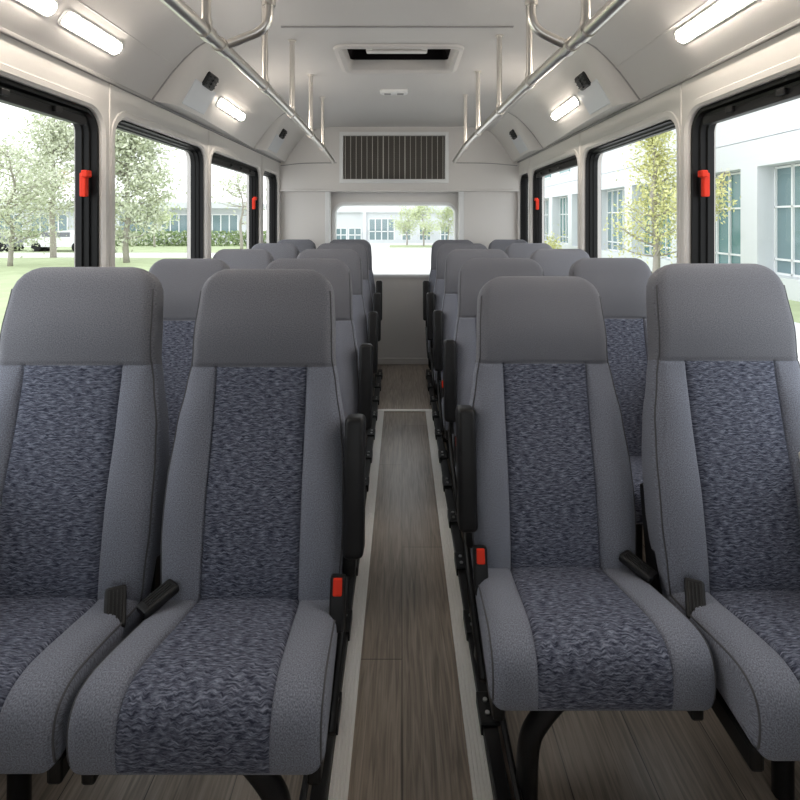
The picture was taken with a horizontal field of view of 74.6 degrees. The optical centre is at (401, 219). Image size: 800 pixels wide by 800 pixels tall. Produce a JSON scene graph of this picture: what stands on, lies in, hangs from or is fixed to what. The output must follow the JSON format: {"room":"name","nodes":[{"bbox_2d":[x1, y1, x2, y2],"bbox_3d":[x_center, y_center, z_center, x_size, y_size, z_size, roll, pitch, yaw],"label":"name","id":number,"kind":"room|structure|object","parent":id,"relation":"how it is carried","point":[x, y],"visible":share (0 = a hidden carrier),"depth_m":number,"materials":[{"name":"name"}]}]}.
{"room":"vehicle interior","nodes":[
{"label":"vehicle interior","id":0,"kind":"room"},
{"bbox_2d":[0,33,280,266],"bbox_3d":[-1.103,0.365,1.250,0.105,1.830,6.900,0,0,0],"label":"wall","id":1,"kind":"structure","parent":0,"point":[14,53],"depth_m":1.97,"materials":[{"name":"white plastic"}]},
{"bbox_2d":[0,62,108,266],"bbox_3d":[-1.085,0.098,1.300,0.078,1.021,1.156,0,0,0],"label":"window","id":2,"kind":"structure","parent":1,"relation":"in","point":[91,141],"depth_m":1.80,"materials":[{"name":"black metal"}]},
{"bbox_2d":[109,84,110,266],"bbox_3d":[-1.050,0.065,1.885,0.007,1.130,0.007,0,0,0],"label":"trim","id":3,"kind":"structure","parent":1,"relation":"attached to","point":[109,84],"depth_m":1.88,"materials":[{"name":"white plastic"}]},
{"bbox_2d":[77,0,175,66],"bbox_3d":[-0.945,-0.640,0.000,0.006,0.005,4.400,0,0,0],"label":"trim","id":4,"kind":"structure","parent":1,"relation":"attached to","point":[77,0],"depth_m":1.77,"materials":[{"name":"grey plastic"}]},
{"bbox_2d":[0,26,280,162],"bbox_3d":[-1.044,-0.495,1.175,0.012,0.014,6.750,0,0,0],"label":"trim","id":5,"kind":"structure","parent":1,"relation":"attached to","point":[4,31],"depth_m":1.81,"materials":[{"name":"grey"}]},
{"bbox_2d":[111,111,208,266],"bbox_3d":[-1.085,0.098,2.370,0.078,1.021,0.956,0,0,0],"label":"window","id":6,"kind":"structure","parent":1,"relation":"in","point":[198,159],"depth_m":2.69,"materials":[{"name":"black metal"}]},
{"bbox_2d":[209,147,261,258],"bbox_3d":[-1.085,0.098,3.393,0.078,1.021,1.071,0,0,0],"label":"window","id":7,"kind":"structure","parent":1,"relation":"in","point":[255,182],"depth_m":3.82,"materials":[{"name":"black metal"}]},
{"bbox_2d":[262,166,279,242],"bbox_3d":[-1.085,0.098,4.218,0.078,1.021,0.561,0,0,0],"label":"window","id":8,"kind":"structure","parent":1,"relation":"in","point":[274,185],"depth_m":4.45,"materials":[{"name":"black metal"}]},
{"bbox_2d":[331,192,457,357],"bbox_3d":[-0.025,0.480,4.700,2.250,1.600,0.060,0,0,0],"label":"wall","id":9,"kind":"structure","parent":0,"point":[403,335],"depth_m":4.67,"materials":[{"name":"grey plastic"}]},
{"bbox_2d":[332,202,457,277],"bbox_3d":[-0.062,0.175,4.688,1.119,0.674,0.064,0,0,0],"label":"window","id":10,"kind":"structure","parent":9,"relation":"in","point":[334,212],"depth_m":4.66,"materials":[{"name":"white plastic"}]},
{"bbox_2d":[378,358,427,363],"bbox_3d":[-0.065,1.252,4.659,1.160,0.055,0.022,0,0,0],"label":"baseboard","id":11,"kind":"structure","parent":9,"relation":"attached to","point":[380,360],"depth_m":4.65,"materials":[{"name":"grey laminate"}]},
{"bbox_2d":[279,127,518,189],"bbox_3d":[-0.025,-0.528,4.585,2.050,0.546,0.170,0,0,0],"label":"wall","id":12,"kind":"structure","parent":0,"point":[322,174],"depth_m":4.50,"materials":[{"name":"white plastic"}]},
{"bbox_2d":[281,162,336,165],"bbox_3d":[-0.800,-0.477,4.500,0.480,0.032,0.008,0,0,0],"label":"trim","id":13,"kind":"structure","parent":12,"relation":"attached to","point":[329,162],"depth_m":4.50,"materials":[{"name":"grey"}]},
{"bbox_2d":[339,132,448,182],"bbox_3d":[-0.068,-0.535,4.489,0.935,0.437,0.022,0,0,0],"label":"air vent","id":14,"kind":"object","parent":12,"relation":"in","point":[364,157],"visible":1,"depth_m":4.50,"materials":[{"name":"white plastic"}]},
{"bbox_2d":[280,190,518,191],"bbox_3d":[-0.025,-0.253,4.569,2.050,0.015,0.162,0,0,0],"label":"trim","id":15,"kind":"structure","parent":12,"relation":"attached to","point":[280,190],"depth_m":4.49,"materials":[{"name":"white plastic"}]},
{"bbox_2d":[456,162,517,165],"bbox_3d":[0.715,-0.477,4.500,0.550,0.032,0.008,0,0,0],"label":"trim","id":16,"kind":"structure","parent":12,"relation":"attached to","point":[456,162],"depth_m":4.50,"materials":[{"name":"grey"}]},
{"bbox_2d":[281,192,516,248],"bbox_3d":[-0.025,0.515,4.610,2.050,1.530,0.120,0,0,0],"label":"wall","id":17,"kind":"structure","parent":0,"point":[488,216],"depth_m":4.55,"materials":[{"name":"white plastic"}]},
{"bbox_2d":[325,192,330,242],"bbox_3d":[-0.645,0.516,4.574,0.040,1.528,0.072,0,0,0],"label":"trim","id":18,"kind":"structure","parent":17,"relation":"attached to","point":[327,194],"depth_m":4.54,"materials":[{"name":"white plastic"}]},
{"bbox_2d":[458,192,463,239],"bbox_3d":[0.515,0.516,4.574,0.040,1.528,0.072,0,0,0],"label":"trim","id":19,"kind":"structure","parent":17,"relation":"attached to","point":[460,194],"depth_m":4.54,"materials":[{"name":"white plastic"}]},
{"bbox_2d":[0,364,799,799],"bbox_3d":[-0.025,1.305,1.260,2.250,0.050,6.920,0,0,0],"label":"floor","id":20,"kind":"structure","parent":0,"point":[409,740],"depth_m":1.32,"materials":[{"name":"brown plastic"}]},
{"bbox_2d":[0,267,169,799],"bbox_3d":[-0.855,0.704,1.192,0.497,1.151,0.573,0,0,0],"label":"seat","id":21,"kind":"object","parent":20,"relation":"on","point":[85,447],"visible":0.92,"depth_m":1.29,"materials":[{"name":"grey fabric"}]},
{"bbox_2d":[0,599,142,773],"bbox_3d":[-0.855,0.905,1.108,0.497,0.140,0.406,0,0,0],"label":"seat cushion","id":22,"kind":"object","parent":21,"relation":"on","point":[49,648],"depth_m":1.00,"materials":[{"name":"grey fabric"}]},
{"bbox_2d":[149,259,229,456],"bbox_3d":[-0.872,0.720,1.922,0.424,1.121,0.573,0,0,0],"label":"seat","id":23,"kind":"object","parent":20,"relation":"on","point":[182,281],"visible":0.09,"depth_m":2.09,"materials":[{"name":"grey fabric"}]},
{"bbox_2d":[66,269,365,799],"bbox_3d":[-0.345,0.707,1.192,0.507,1.146,0.573,0,0,0],"label":"seat","id":24,"kind":"object","parent":20,"relation":"on","point":[233,665],"visible":1,"depth_m":1.25,"materials":[{"name":"grey fabric"}]},
{"bbox_2d":[68,600,337,774],"bbox_3d":[-0.365,0.907,1.108,0.456,0.139,0.406,0,0,0],"label":"seat cushion","id":25,"kind":"object","parent":24,"relation":"on","point":[198,687],"depth_m":0.94,"materials":[{"name":"grey fabric"}]},
{"bbox_2d":[212,249,273,268],"bbox_3d":[-0.872,0.720,2.642,0.424,1.121,0.573,0,0,0],"label":"seat","id":26,"kind":"object","parent":20,"relation":"on","point":[235,258],"visible":0.05,"depth_m":2.84,"materials":[{"name":"grey fabric"}]},
{"bbox_2d":[252,243,299,259],"bbox_3d":[-0.872,0.720,3.362,0.424,1.121,0.573,0,0,0],"label":"seat","id":27,"kind":"object","parent":20,"relation":"on","point":[278,250],"visible":0.03,"depth_m":3.57,"materials":[{"name":"grey fabric"}]},
{"bbox_2d":[277,239,315,252],"bbox_3d":[-0.872,0.720,4.062,0.424,1.121,0.573,0,0,0],"label":"seat","id":28,"kind":"object","parent":20,"relation":"on","point":[301,244],"visible":0.03,"depth_m":4.28,"materials":[{"name":"grey fabric"}]},
{"bbox_2d":[266,259,372,438],"bbox_3d":[-0.368,0.720,1.922,0.507,1.121,0.573,0,0,0],"label":"seat","id":29,"kind":"object","parent":20,"relation":"on","point":[355,369],"visible":0.18,"depth_m":2.06,"materials":[{"name":"grey fabric"}]},
{"bbox_2d":[297,249,377,381],"bbox_3d":[-0.380,0.720,2.642,0.507,1.121,0.573,0,0,0],"label":"seat","id":30,"kind":"object","parent":20,"relation":"on","point":[366,331],"visible":0.11,"depth_m":2.81,"materials":[{"name":"grey fabric"}]},
{"bbox_2d":[299,369,382,799],"bbox_3d":[-0.188,1.248,2.575,0.060,0.063,3.650,0,0,0],"label":"track","id":31,"kind":"object","parent":20,"relation":"on","point":[318,792],"visible":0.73,"depth_m":1.58,"materials":[{"name":"black metal"}]},
{"bbox_2d":[317,243,380,341],"bbox_3d":[-0.393,0.720,3.362,0.507,1.121,0.573,0,0,0],"label":"seat","id":32,"kind":"object","parent":20,"relation":"on","point":[374,305],"visible":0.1,"depth_m":3.53,"materials":[{"name":"grey fabric"}]},
{"bbox_2d":[328,411,383,799],"bbox_3d":[-0.141,1.276,0.650,0.043,0.009,5.700,0,0,0],"label":"trim","id":33,"kind":"structure","parent":20,"relation":"on","point":[341,766],"depth_m":1.52,"materials":[{"name":"silver metal"}]},
{"bbox_2d":[330,239,381,319],"bbox_3d":[-0.410,0.720,4.062,0.507,1.121,0.573,0,0,0],"label":"seat","id":34,"kind":"object","parent":20,"relation":"on","point":[363,242],"visible":0.13,"depth_m":4.24,"materials":[{"name":"grey fabric"}]},
{"bbox_2d":[378,409,431,411],"bbox_3d":[0.020,1.276,3.518,0.366,0.008,0.035,0,0,0],"label":"trim","id":35,"kind":"structure","parent":20,"relation":"on","point":[384,410],"depth_m":3.51,"materials":[{"name":"silver metal"}]},
{"bbox_2d":[423,240,472,369],"bbox_3d":[0.411,0.722,4.082,0.489,1.118,0.573,0,0,0],"label":"seat","id":36,"kind":"object","parent":20,"relation":"on","point":[428,286],"visible":0.19,"depth_m":4.23,"materials":[{"name":"grey fabric"}]},
{"bbox_2d":[427,243,486,397],"bbox_3d":[0.411,0.722,3.402,0.489,1.118,0.573,0,0,0],"label":"seat","id":37,"kind":"object","parent":20,"relation":"on","point":[434,300],"visible":0.18,"depth_m":3.55,"materials":[{"name":"grey fabric"}]},
{"bbox_2d":[426,411,492,799],"bbox_3d":[0.180,1.276,0.650,0.046,0.009,5.700,0,0,0],"label":"trim","id":38,"kind":"structure","parent":20,"relation":"on","point":[477,758],"depth_m":1.54,"materials":[{"name":"silver metal"}]},
{"bbox_2d":[433,249,508,441],"bbox_3d":[0.411,0.722,2.702,0.489,1.118,0.573,0,0,0],"label":"seat","id":39,"kind":"object","parent":20,"relation":"on","point":[444,320],"visible":0.3,"depth_m":2.84,"materials":[{"name":"grey fabric"}]},
{"bbox_2d":[441,398,448,429],"bbox_3d":[0.422,0.916,2.618,0.456,0.136,0.406,0,0,0],"label":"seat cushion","id":40,"kind":"object","parent":39,"relation":"on","point":[445,424],"depth_m":2.46,"materials":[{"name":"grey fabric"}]},
{"bbox_2d":[426,369,522,799],"bbox_3d":[0.225,1.248,2.575,0.060,0.063,3.650,0,0,0],"label":"track","id":41,"kind":"object","parent":20,"relation":"on","point":[498,778],"visible":0.77,"depth_m":1.41,"materials":[{"name":"black metal"}]},
{"bbox_2d":[443,258,543,514],"bbox_3d":[0.411,0.722,2.002,0.489,1.118,0.573,0,0,0],"label":"seat","id":42,"kind":"object","parent":20,"relation":"on","point":[459,354],"visible":0.22,"depth_m":2.15,"materials":[{"name":"grey fabric"}]},
{"bbox_2d":[488,240,526,251],"bbox_3d":[0.872,0.720,4.042,0.424,1.121,0.573,0,0,0],"label":"seat","id":43,"kind":"object","parent":20,"relation":"on","point":[502,245],"visible":0.1,"depth_m":4.25,"materials":[{"name":"grey fabric"}]},
{"bbox_2d":[505,243,551,257],"bbox_3d":[0.872,0.720,3.362,0.424,1.121,0.573,0,0,0],"label":"seat","id":44,"kind":"object","parent":20,"relation":"on","point":[514,250],"visible":0.06,"depth_m":3.57,"materials":[{"name":"grey fabric"}]},
{"bbox_2d":[530,249,589,275],"bbox_3d":[0.872,0.720,2.662,0.424,1.121,0.573,0,0,0],"label":"seat","id":45,"kind":"object","parent":20,"relation":"on","point":[553,262],"visible":0.04,"depth_m":2.86,"materials":[{"name":"grey fabric"}]},
{"bbox_2d":[455,276,715,799],"bbox_3d":[0.394,0.724,1.322,0.489,1.112,0.573,0,0,0],"label":"seat","id":46,"kind":"object","parent":20,"relation":"on","point":[566,615],"visible":1,"depth_m":1.38,"materials":[{"name":"grey fabric"}]},
{"bbox_2d":[475,568,714,710],"bbox_3d":[0.405,0.918,1.238,0.456,0.135,0.406,0,0,0],"label":"seat cushion","id":47,"kind":"object","parent":46,"relation":"on","point":[552,639],"depth_m":1.07,"materials":[{"name":"grey fabric"}]},
{"bbox_2d":[569,258,651,559],"bbox_3d":[0.872,0.720,1.962,0.424,1.121,0.573,0,0,0],"label":"seat","id":48,"kind":"object","parent":20,"relation":"on","point":[620,283],"visible":0.23,"depth_m":2.12,"materials":[{"name":"grey fabric"}]},
{"bbox_2d":[640,263,799,799],"bbox_3d":[0.864,0.700,1.212,0.456,1.159,0.573,0,0,0],"label":"seat","id":49,"kind":"object","parent":20,"relation":"on","point":[720,487],"visible":0.97,"depth_m":1.31,"materials":[{"name":"grey fabric"}]},
{"bbox_2d":[662,592,799,760],"bbox_3d":[0.864,0.902,1.128,0.456,0.141,0.406,0,0,0],"label":"seat cushion","id":50,"kind":"object","parent":49,"relation":"on","point":[752,638],"depth_m":1.03,"materials":[{"name":"grey fabric"}]},
{"bbox_2d":[0,0,799,130],"bbox_3d":[-0.025,-0.650,1.250,2.050,0.300,6.900,0,0,0],"label":"ceiling","id":51,"kind":"structure","parent":0,"point":[350,100],"depth_m":2.06,"materials":[{"name":"grey plastic"}]},
{"bbox_2d":[16,0,58,16],"bbox_3d":[-0.983,-0.591,1.300,0.041,0.050,0.366,0,0,0],"label":"strip light","id":52,"kind":"object","parent":51,"relation":"attached to","point":[47,7],"visible":1,"depth_m":1.43,"materials":[{"name":"white plastic"}]},
{"bbox_2d":[58,9,122,55],"bbox_3d":[-0.983,-0.591,1.670,0.041,0.050,0.312,0,0,0],"label":"strip light","id":53,"kind":"object","parent":51,"relation":"attached to","point":[70,19],"visible":1,"depth_m":1.63,"materials":[{"name":"white plastic"}]},
{"bbox_2d":[152,42,284,147],"bbox_3d":[-0.926,-0.628,2.927,0.255,0.271,1.466,0,0,0],"label":"ceiling panel","id":54,"kind":"object","parent":51,"relation":"attached to","point":[193,89],"visible":0.93,"depth_m":2.53,"materials":[{"name":"grey plastic"}]},
{"bbox_2d":[216,97,244,120],"bbox_3d":[-0.920,-0.594,2.830,0.036,0.056,0.476,0,0,-2],"label":"strip light","id":55,"kind":"object","parent":54,"relation":"attached to","point":[221,103],"visible":1,"depth_m":2.77,"materials":[{"name":"white plastic"}]},
{"bbox_2d":[160,0,334,162],"bbox_3d":[-0.451,-0.626,2.286,0.192,0.348,3.871,0,0,-1],"label":"grab rail","id":56,"kind":"object","parent":51,"relation":"attached to","point":[202,26],"visible":1,"depth_m":1.52,"materials":[{"name":"silver metal"}]},
{"bbox_2d":[254,113,305,161],"bbox_3d":[-0.926,-0.628,4.082,0.255,0.271,0.836,0,0,0],"label":"duct","id":57,"kind":"object","parent":51,"relation":"attached to","point":[279,140],"visible":0.92,"depth_m":3.88,"materials":[{"name":"grey plastic"}]},
{"bbox_2d":[380,89,407,95],"bbox_3d":[-0.050,-0.789,3.260,0.176,0.021,0.100,0,0,0],"label":"ceiling vent","id":58,"kind":"object","parent":51,"relation":"in","point":[388,92],"visible":1,"depth_m":3.22,"materials":[{"name":"white plastic"}]},
{"bbox_2d":[281,26,513,27],"bbox_3d":[-0.020,-0.799,2.171,0.960,0.006,0.013,0,0,0],"label":"trim","id":59,"kind":"structure","parent":51,"relation":"attached to","point":[281,26],"depth_m":2.17,"materials":[{"name":"grey plastic"}]},
{"bbox_2d":[333,44,463,73],"bbox_3d":[-0.015,-0.842,2.610,0.610,0.116,0.450,0,0,0],"label":"roof hatch","id":60,"kind":"object","parent":51,"relation":"attached to","point":[352,58],"visible":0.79,"depth_m":2.78,"materials":[{"name":"grey plastic"}]},
{"bbox_2d":[490,112,542,161],"bbox_3d":[0.876,-0.628,4.097,0.255,0.271,0.806,0,0,0],"label":"duct","id":61,"kind":"object","parent":51,"relation":"attached to","point":[515,137],"visible":0.92,"depth_m":3.90,"materials":[{"name":"grey plastic"}]},
{"bbox_2d":[453,0,629,162],"bbox_3d":[0.396,-0.626,2.284,0.147,0.348,3.871,0,0,-1],"label":"grab rail","id":62,"kind":"object","parent":51,"relation":"attached to","point":[589,25],"visible":1,"depth_m":1.55,"materials":[{"name":"silver metal"}]},
{"bbox_2d":[510,42,639,147],"bbox_3d":[0.876,-0.628,2.927,0.255,0.271,1.466,0,0,0],"label":"ceiling panel","id":63,"kind":"object","parent":51,"relation":"attached to","point":[601,89],"visible":0.97,"depth_m":2.54,"materials":[{"name":"grey plastic"}]},
{"bbox_2d":[551,95,579,119],"bbox_3d":[0.868,-0.594,2.800,0.036,0.056,0.476,0,0,2],"label":"strip light","id":64,"kind":"object","parent":63,"relation":"attached to","point":[573,102],"visible":1,"depth_m":2.74,"materials":[{"name":"white plastic"}]},
{"bbox_2d":[616,0,709,66],"bbox_3d":[0.895,-0.640,0.000,0.006,0.005,4.400,0,0,0],"label":"trim","id":65,"kind":"structure","parent":51,"relation":"attached to","point":[707,0],"depth_m":1.77,"materials":[{"name":"grey plastic"}]},
{"bbox_2d":[674,0,755,44],"bbox_3d":[0.922,-0.605,1.400,0.041,0.050,0.706,0,0,0],"label":"strip light","id":66,"kind":"object","parent":51,"relation":"attached to","point":[721,9],"visible":1,"depth_m":1.56,"materials":[{"name":"white plastic"}]},
{"bbox_2d":[517,26,799,262],"bbox_3d":[1.052,0.365,1.250,0.105,1.830,6.900,0,0,0],"label":"wall","id":67,"kind":"structure","parent":0,"point":[784,47],"depth_m":1.85,"materials":[{"name":"white plastic"}]},
{"bbox_2d":[518,169,528,242],"bbox_3d":[1.035,0.098,4.320,0.078,1.021,0.416,0,0,0],"label":"window","id":68,"kind":"structure","parent":67,"relation":"in","point":[523,179],"depth_m":4.48,"materials":[{"name":"black metal"}]},
{"bbox_2d":[529,158,529,242],"bbox_3d":[1.000,0.065,4.105,0.007,1.130,0.007,0,0,0],"label":"trim","id":69,"kind":"structure","parent":67,"relation":"attached to","point":[529,158],"depth_m":4.10,"materials":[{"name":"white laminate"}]},
{"bbox_2d":[530,149,578,248],"bbox_3d":[1.035,0.098,3.527,0.078,1.021,1.141,0,0,0],"label":"window","id":70,"kind":"structure","parent":67,"relation":"in","point":[567,162],"depth_m":4.00,"materials":[{"name":"black rubber"}]},
{"bbox_2d":[579,133,579,248],"bbox_3d":[1.000,0.065,2.947,0.007,1.130,0.007,0,0,0],"label":"trim","id":71,"kind":"structure","parent":67,"relation":"attached to","point":[579,133],"depth_m":2.95,"materials":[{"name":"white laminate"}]},
{"bbox_2d":[580,111,679,262],"bbox_3d":[1.035,0.098,2.410,0.078,1.021,1.056,0,0,0],"label":"window","id":72,"kind":"structure","parent":67,"relation":"in","point":[591,155],"depth_m":2.75,"materials":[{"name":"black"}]},
{"bbox_2d":[517,19,799,162],"bbox_3d":[0.994,-0.495,1.175,0.012,0.014,6.750,0,0,0],"label":"trim","id":73,"kind":"structure","parent":67,"relation":"attached to","point":[796,23],"depth_m":1.75,"materials":[{"name":"grey plastic"}]},
{"bbox_2d":[680,83,681,262],"bbox_3d":[1.000,0.065,1.880,0.007,1.130,0.007,0,0,0],"label":"trim","id":74,"kind":"structure","parent":67,"relation":"attached to","point":[681,83],"depth_m":1.88,"materials":[{"name":"white plastic"}]},
{"bbox_2d":[681,56,799,459],"bbox_3d":[1.035,0.098,1.300,0.078,1.021,1.156,0,0,0],"label":"window","id":75,"kind":"structure","parent":67,"relation":"in","point":[697,141],"depth_m":1.80,"materials":[{"name":"black rubber"}]},
{"label":"outside","id":76,"kind":"structure","parent":0,"visible":0},
{"bbox_2d":[135,228,799,362],"bbox_3d":[0.000,2.330,50.000,240.000,0.300,180.000,0,0,0],"label":"ground","id":77,"kind":"structure","parent":76,"point":[385,259],"depth_m":28.97,"materials":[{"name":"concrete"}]},
{"bbox_2d":[0,111,73,257],"bbox_3d":[-20.538,-2.335,30.336,5.997,9.040,6.672,0,0,41],"label":"tree","id":78,"kind":"object","parent":77,"relation":"on","point":[59,138],"visible":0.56,"depth_m":29.95,"materials":[{"name":"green plant"}]},
{"bbox_2d":[0,258,211,330],"bbox_3d":[-32.250,2.165,16.500,55.500,0.030,27.000,0,0,0],"label":"lawn","id":79,"kind":"structure","parent":77,"relation":"on","point":[9,275],"depth_m":24.27,"materials":[{"name":"green plant"}]},
{"bbox_2d":[0,136,72,265],"bbox_3d":[-18.310,-0.909,24.366,5.474,6.191,5.791,0,0,39],"label":"tree","id":80,"kind":"object","parent":79,"relation":"on","point":[31,196],"visible":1,"depth_m":24.48,"materials":[{"name":"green plant"}]},
{"bbox_2d":[63,129,186,262],"bbox_3d":[-13.848,-1.838,26.528,5.543,8.056,5.244,0,0,-26],"label":"tree","id":81,"kind":"object","parent":79,"relation":"on","point":[127,145],"visible":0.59,"depth_m":26.29,"materials":[{"name":"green plant"}]},
{"bbox_2d":[0,253,214,257],"bbox_3d":[-37.500,2.170,32.500,65.000,0.020,4.000,0,0,0],"label":"road","id":82,"kind":"structure","parent":77,"relation":"on","point":[2,255],"depth_m":31.95,"materials":[{"name":"grey asphalt"}]},
{"bbox_2d":[0,244,246,252],"bbox_3d":[-37.500,2.165,41.000,65.000,0.030,12.000,0,0,0],"label":"lawn","id":83,"kind":"structure","parent":77,"relation":"on","point":[136,249],"depth_m":38.26,"materials":[{"name":"green plant"}]},
{"bbox_2d":[0,231,24,251],"bbox_3d":[-28.575,1.451,36.500,4.450,1.442,1.760,0,0,0],"label":"parked car","id":84,"kind":"object","parent":83,"relation":"on","point":[21,241],"visible":0.39,"depth_m":35.80,"materials":[{"name":"grey paint"}]},
{"bbox_2d":[24,230,73,251],"bbox_3d":[-23.475,1.451,36.500,4.450,1.442,1.760,0,0,0],"label":"parked car","id":85,"kind":"object","parent":83,"relation":"on","point":[67,241],"visible":0.34,"depth_m":35.65,"materials":[{"name":"white paint"}]},
{"bbox_2d":[15,230,265,245],"bbox_3d":[-18.994,1.553,43.950,26.263,1.572,3.498,0,0,0],"label":"hedge","id":86,"kind":"object","parent":83,"relation":"on","point":[235,239],"visible":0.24,"depth_m":43.71,"materials":[{"name":"green plant"}]},
{"bbox_2d":[136,193,183,246],"bbox_3d":[-19.622,-0.228,41.709,3.656,4.828,3.189,0,0,12],"label":"tree","id":87,"kind":"object","parent":83,"relation":"on","point":[167,218],"visible":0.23,"depth_m":41.55,"materials":[{"name":"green plant"}]},
{"bbox_2d":[211,171,265,248],"bbox_3d":[-11.365,-0.812,38.114,4.827,5.998,4.167,0,0,0],"label":"tree","id":88,"kind":"object","parent":83,"relation":"on","point":[239,189],"visible":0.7,"depth_m":37.86,"materials":[{"name":"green plant"}]},
{"bbox_2d":[0,201,265,242],"bbox_3d":[-39.844,0.230,52.457,51.001,3.900,9.800,0,0,-6],"label":"building","id":89,"kind":"structure","parent":77,"relation":"on","point":[222,218],"depth_m":50.42,"materials":[{"name":"white"}]},
{"bbox_2d":[337,206,452,242],"bbox_3d":[-0.200,-1.070,54.000,18.800,6.500,8.000,0,0,0],"label":"office building","id":90,"kind":"structure","parent":77,"relation":"on","point":[371,224],"depth_m":50.22,"materials":[{"name":"white"}]},
{"bbox_2d":[389,206,418,244],"bbox_3d":[0.304,0.403,45.279,2.856,3.568,2.727,0,0,-14],"label":"tree","id":91,"kind":"object","parent":77,"relation":"on","point":[398,224],"visible":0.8,"depth_m":45.30,"materials":[{"name":"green plant"}]},
{"bbox_2d":[389,245,431,247],"bbox_3d":[3.250,2.140,42.650,8.500,0.080,2.300,0,0,0],"label":"lawn","id":92,"kind":"structure","parent":77,"relation":"on","point":[390,246],"depth_m":41.60,"materials":[{"name":"green plant"}]},
{"bbox_2d":[406,206,441,245],"bbox_3d":[1.718,0.293,42.703,2.889,3.790,2.536,0,0,36],"label":"tree","id":93,"kind":"object","parent":92,"relation":"on","point":[416,214],"visible":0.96,"depth_m":42.41,"materials":[{"name":"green plant"}]},
{"bbox_2d":[433,206,452,239],"bbox_3d":[4.065,0.335,44.744,2.966,3.699,2.382,0,0,0],"label":"tree","id":94,"kind":"object","parent":77,"relation":"on","point":[446,210],"visible":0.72,"depth_m":44.76,"materials":[{"name":"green plant"}]},
{"bbox_2d":[545,98,799,301],"bbox_3d":[13.400,-3.820,31.285,6.000,12.000,65.430,0,0,0],"label":"office building","id":95,"kind":"structure","parent":77,"relation":"on","point":[760,150],"depth_m":16.17,"materials":[{"name":"white concrete"}]},
{"bbox_2d":[789,300,799,322],"bbox_3d":[9.200,2.160,26.000,2.400,0.040,48.000,0,0,0],"label":"lawn","id":96,"kind":"structure","parent":77,"relation":"on","point":[794,305],"depth_m":12.55,"materials":[{"name":"green plant"}]},
{"bbox_2d":[545,223,565,248],"bbox_3d":[9.229,1.210,32.064,1.749,2.034,2.860,0,0,0],"label":"shrub","id":97,"kind":"object","parent":96,"relation":"on","point":[554,246],"visible":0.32,"depth_m":31.89,"materials":[{"name":"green plant"}]},
{"bbox_2d":[603,131,676,272],"bbox_3d":[8.409,-0.985,17.374,3.355,6.343,3.724,0,0,-38],"label":"tree","id":98,"kind":"object","parent":96,"relation":"on","point":[656,162],"visible":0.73,"depth_m":17.23,"materials":[{"name":"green plant"}]},
{"bbox_2d":[662,168,740,223],"bbox_3d":[8.056,0.334,14.298,2.048,3.706,1.890,0,0,-45],"label":"tree","id":99,"kind":"object","parent":96,"relation":"on","point":[718,191],"visible":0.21,"depth_m":14.19,"materials":[{"name":"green plant"}]},
{"bbox_2d":[794,322,799,333],"bbox_3d":[7.800,2.130,26.000,0.400,0.100,48.000,0,0,0],"label":"kerb","id":100,"kind":"object","parent":77,"relation":"on","point":[797,325],"depth_m":10.16,"materials":[{"name":"white concrete"}]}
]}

